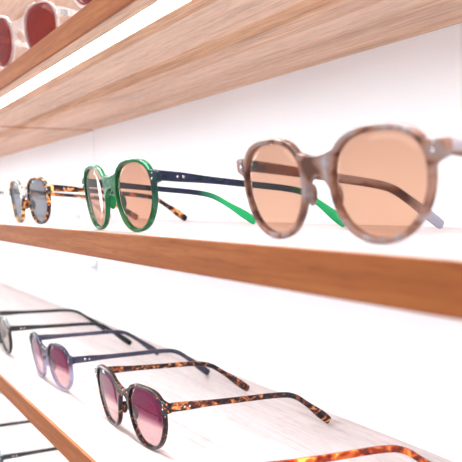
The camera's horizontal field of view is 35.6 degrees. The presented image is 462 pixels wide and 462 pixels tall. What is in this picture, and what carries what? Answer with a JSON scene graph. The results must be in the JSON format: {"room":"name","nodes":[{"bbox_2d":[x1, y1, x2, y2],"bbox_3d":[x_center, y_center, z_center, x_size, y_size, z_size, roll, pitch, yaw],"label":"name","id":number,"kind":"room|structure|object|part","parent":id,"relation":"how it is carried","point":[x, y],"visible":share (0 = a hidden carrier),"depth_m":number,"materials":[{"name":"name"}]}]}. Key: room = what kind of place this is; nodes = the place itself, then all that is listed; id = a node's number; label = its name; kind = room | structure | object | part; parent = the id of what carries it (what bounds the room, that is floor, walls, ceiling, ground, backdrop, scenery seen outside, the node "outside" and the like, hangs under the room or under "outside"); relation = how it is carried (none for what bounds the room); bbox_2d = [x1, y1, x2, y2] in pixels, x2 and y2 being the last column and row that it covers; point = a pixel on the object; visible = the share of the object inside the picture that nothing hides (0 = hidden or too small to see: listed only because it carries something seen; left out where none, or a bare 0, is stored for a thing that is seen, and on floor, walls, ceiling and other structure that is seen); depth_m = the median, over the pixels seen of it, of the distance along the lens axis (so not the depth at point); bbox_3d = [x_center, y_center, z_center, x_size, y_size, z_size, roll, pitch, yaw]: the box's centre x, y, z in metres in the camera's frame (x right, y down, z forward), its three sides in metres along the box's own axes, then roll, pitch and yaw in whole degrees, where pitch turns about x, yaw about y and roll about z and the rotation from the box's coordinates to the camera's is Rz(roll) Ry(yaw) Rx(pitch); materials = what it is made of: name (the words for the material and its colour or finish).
{"room":"shop","nodes":[
{"label":"shop","id":0,"kind":"room"},
{"bbox_2d":[0,23,461,461],"bbox_3d":[-0.290,0.055,1.333,0.100,2.700,4.000,-2,2,-30],"label":"wall","id":1,"kind":"structure","parent":0,"point":[395,373],"depth_m":0.62,"materials":[{"name":"white paint"}]},
{"bbox_2d":[0,24,28,70],"bbox_3d":[-0.781,-0.323,1.867,0.203,0.016,1.968,-2,2,-30],"label":"display shelf","id":2,"kind":"object","parent":1,"relation":"attached to","point":[20,44],"visible":0.02,"depth_m":1.12,"materials":[{"name":"brown wood"}]},
{"bbox_2d":[0,392,36,434],"bbox_3d":[-0.774,0.269,1.888,0.203,0.016,1.968,-2,2,-30],"label":"display shelf","id":3,"kind":"object","parent":1,"relation":"attached to","point":[9,412],"visible":0.02,"depth_m":1.09,"materials":[{"name":"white wood"}]},
{"bbox_2d":[0,429,68,461],"bbox_3d":[0.117,0.315,0.325,0.203,0.016,1.632,-2,2,-30],"label":"display shelf","id":4,"kind":"object","parent":1,"relation":"attached to","point":[30,440],"visible":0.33,"depth_m":0.96,"materials":[{"name":"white wood"}]},
{"bbox_2d":[0,420,56,461],"bbox_3d":[-0.236,0.267,0.915,0.151,0.044,0.132,-2,2,-31],"label":"sunglasses","id":5,"kind":"object","parent":4,"relation":"on","point":[3,457],"visible":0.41,"depth_m":0.84,"materials":[{"name":"black metal"}]},
{"bbox_3d":[-0.296,0.269,0.879,0.011,0.044,0.132,-1,2,-31],"label":"frame","id":6,"kind":"part","parent":5,"relation":"part of","materials":[{"name":"black plastic"}]},
{"bbox_2d":[0,215,80,218],"bbox_3d":[-0.778,-0.035,1.877,0.203,0.016,1.968,-2,2,-30],"label":"display shelf","id":7,"kind":"object","parent":1,"relation":"attached to","point":[1,216],"visible":0.02,"depth_m":1.16,"materials":[{"name":"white wood"}]},
{"bbox_2d":[0,0,84,26],"bbox_3d":[0.110,-0.276,0.303,0.203,0.016,1.632,-2,2,-30],"label":"display shelf","id":8,"kind":"object","parent":1,"relation":"attached to","point":[14,11],"visible":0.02,"depth_m":0.93,"materials":[{"name":"brown wood"}]},
{"bbox_2d":[0,126,92,157],"bbox_3d":[-0.779,-0.180,1.872,0.203,0.016,1.968,-2,2,-30],"label":"display shelf","id":9,"kind":"object","parent":1,"relation":"attached to","point":[13,140],"visible":0.5,"depth_m":1.15,"materials":[{"name":"brown wood"}]},
{"bbox_2d":[0,281,96,327],"bbox_3d":[-0.776,0.118,1.883,0.203,0.016,1.968,-2,2,-30],"label":"display shelf","id":10,"kind":"object","parent":1,"relation":"attached to","point":[12,298],"visible":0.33,"depth_m":1.20,"materials":[{"name":"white wood"}]},
{"bbox_2d":[90,262,96,270],"bbox_3d":[-0.206,0.053,1.073,0.008,0.013,0.012,-2,2,-30],"label":"clip","id":11,"kind":"object","parent":1,"relation":"attached to","point":[94,266],"visible":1,"depth_m":1.07,"materials":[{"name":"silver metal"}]},
{"bbox_2d":[93,130,97,319],"bbox_3d":[-0.202,0.063,1.075,0.001,2.700,0.003,-2,2,-30],"label":"trim","id":12,"kind":"structure","parent":1,"relation":"attached to","point":[93,130],"depth_m":1.07,"materials":[{"name":"white"}]},
{"bbox_2d":[0,320,453,461],"bbox_3d":[0.116,0.165,0.319,0.203,0.016,1.632,-2,2,-30],"label":"display shelf","id":13,"kind":"object","parent":1,"relation":"attached to","point":[74,421],"visible":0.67,"depth_m":0.57,"materials":[{"name":"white wood"}]},
{"bbox_2d":[0,309,131,353],"bbox_3d":[-0.214,0.117,0.895,0.151,0.044,0.132,-2,2,-25],"label":"sunglasses","id":14,"kind":"object","parent":13,"relation":"on","point":[92,322],"visible":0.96,"depth_m":0.85,"materials":[{"name":"black plastic"}]},
{"bbox_3d":[-0.277,0.119,0.865,0.011,0.044,0.132,-1,2,-25],"label":"frame","id":15,"kind":"part","parent":14,"relation":"part of","materials":[{"name":"black plastic"}]},
{"bbox_2d":[29,330,209,390],"bbox_3d":[-0.116,0.122,0.728,0.151,0.044,0.132,-2,2,-31],"label":"sunglasses","id":16,"kind":"object","parent":13,"relation":"on","point":[54,355],"visible":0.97,"depth_m":0.68,"materials":[{"name":"plastic"},{"name":"tinted glass"},{"name":"metal"}]},
{"bbox_3d":[-0.175,0.124,0.691,0.011,0.044,0.132,-1,2,-31],"label":"frame","id":17,"kind":"part","parent":16,"relation":"part of","materials":[{"name":"purple plastic"}]},
{"bbox_2d":[94,361,330,449],"bbox_3d":[-0.017,0.127,0.566,0.150,0.045,0.132,-2,2,-32],"label":"sunglasses","id":18,"kind":"object","parent":13,"relation":"on","point":[143,401],"visible":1,"depth_m":0.52,"materials":[{"name":"brown plastic"}]},
{"bbox_3d":[-0.076,0.129,0.529,0.010,0.045,0.132,-2,2,-32],"label":"frame","id":19,"kind":"part","parent":18,"relation":"part of","materials":[{"name":"brown plastic"}]},
{"bbox_2d":[268,445,430,461],"bbox_3d":[0.100,0.133,0.341,0.150,0.045,0.132,-2,2,-31],"label":"sunglasses","id":20,"kind":"object","parent":13,"relation":"on","point":[342,455],"visible":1,"depth_m":0.40,"materials":[{"name":"orange plastic"}]},
{"bbox_2d":[0,0,461,129],"bbox_3d":[0.112,-0.134,0.308,0.203,0.016,1.632,-2,2,-30],"label":"display shelf","id":21,"kind":"object","parent":1,"relation":"attached to","point":[111,62],"visible":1,"depth_m":0.52,"materials":[{"name":"brown wood"}]},
{"bbox_2d":[0,2,74,66],"bbox_3d":[-0.140,-0.177,0.696,0.132,0.047,0.150,1,3,44],"label":"sunglasses","id":22,"kind":"object","parent":21,"relation":"on","point":[40,19],"visible":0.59,"depth_m":0.63,"materials":[{"name":"red plastic"}]},
{"bbox_2d":[76,0,91,5],"bbox_3d":[-0.020,-0.171,0.488,0.149,0.046,0.134,-2,3,-41],"label":"sunglasses","id":23,"kind":"object","parent":21,"relation":"on","point":[81,2],"visible":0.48,"depth_m":0.47,"materials":[{"name":"red plastic"}]},
{"bbox_2d":[0,0,187,106],"bbox_3d":[0.043,-0.125,0.269,0.014,0.001,1.626,-2,2,-30],"label":"diffuser","id":24,"kind":"object","parent":21,"relation":"attached to","point":[142,18],"depth_m":0.51,"materials":[{"name":"white plastic"}]},
{"bbox_2d":[0,217,461,319],"bbox_3d":[0.114,0.012,0.314,0.203,0.016,1.632,-2,2,-30],"label":"display shelf","id":25,"kind":"object","parent":1,"relation":"attached to","point":[421,273],"visible":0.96,"depth_m":0.30,"materials":[{"name":"brown wood"}]},
{"bbox_2d":[9,177,187,223],"bbox_3d":[-0.139,-0.031,0.736,0.150,0.044,0.132,-2,2,-33],"label":"sunglasses","id":26,"kind":"object","parent":25,"relation":"on","point":[26,192],"visible":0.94,"depth_m":0.70,"materials":[{"name":"brown plastic"}]},
{"bbox_3d":[-0.197,-0.029,0.698,0.011,0.044,0.132,0,1,-33],"label":"frame","id":27,"kind":"part","parent":26,"relation":"part of","materials":[{"name":"brown plastic"}]},
{"bbox_2d":[82,158,344,231],"bbox_3d":[-0.015,-0.024,0.501,0.150,0.044,0.132,-2,2,-30],"label":"sunglasses","id":28,"kind":"object","parent":25,"relation":"on","point":[112,183],"visible":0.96,"depth_m":0.46,"materials":[{"name":"green plastic"}]},
{"bbox_3d":[-0.075,-0.022,0.466,0.011,0.044,0.132,0,1,-30],"label":"frame","id":29,"kind":"part","parent":28,"relation":"part of","materials":[{"name":"green plastic"}]},
{"bbox_2d":[236,123,461,243],"bbox_3d":[0.097,-0.021,0.346,0.149,0.046,0.134,-2,2,-33],"label":"sunglasses","id":30,"kind":"object","parent":25,"relation":"on","point":[324,167],"visible":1,"depth_m":0.30,"materials":[{"name":"brown plastic"}]}
]}

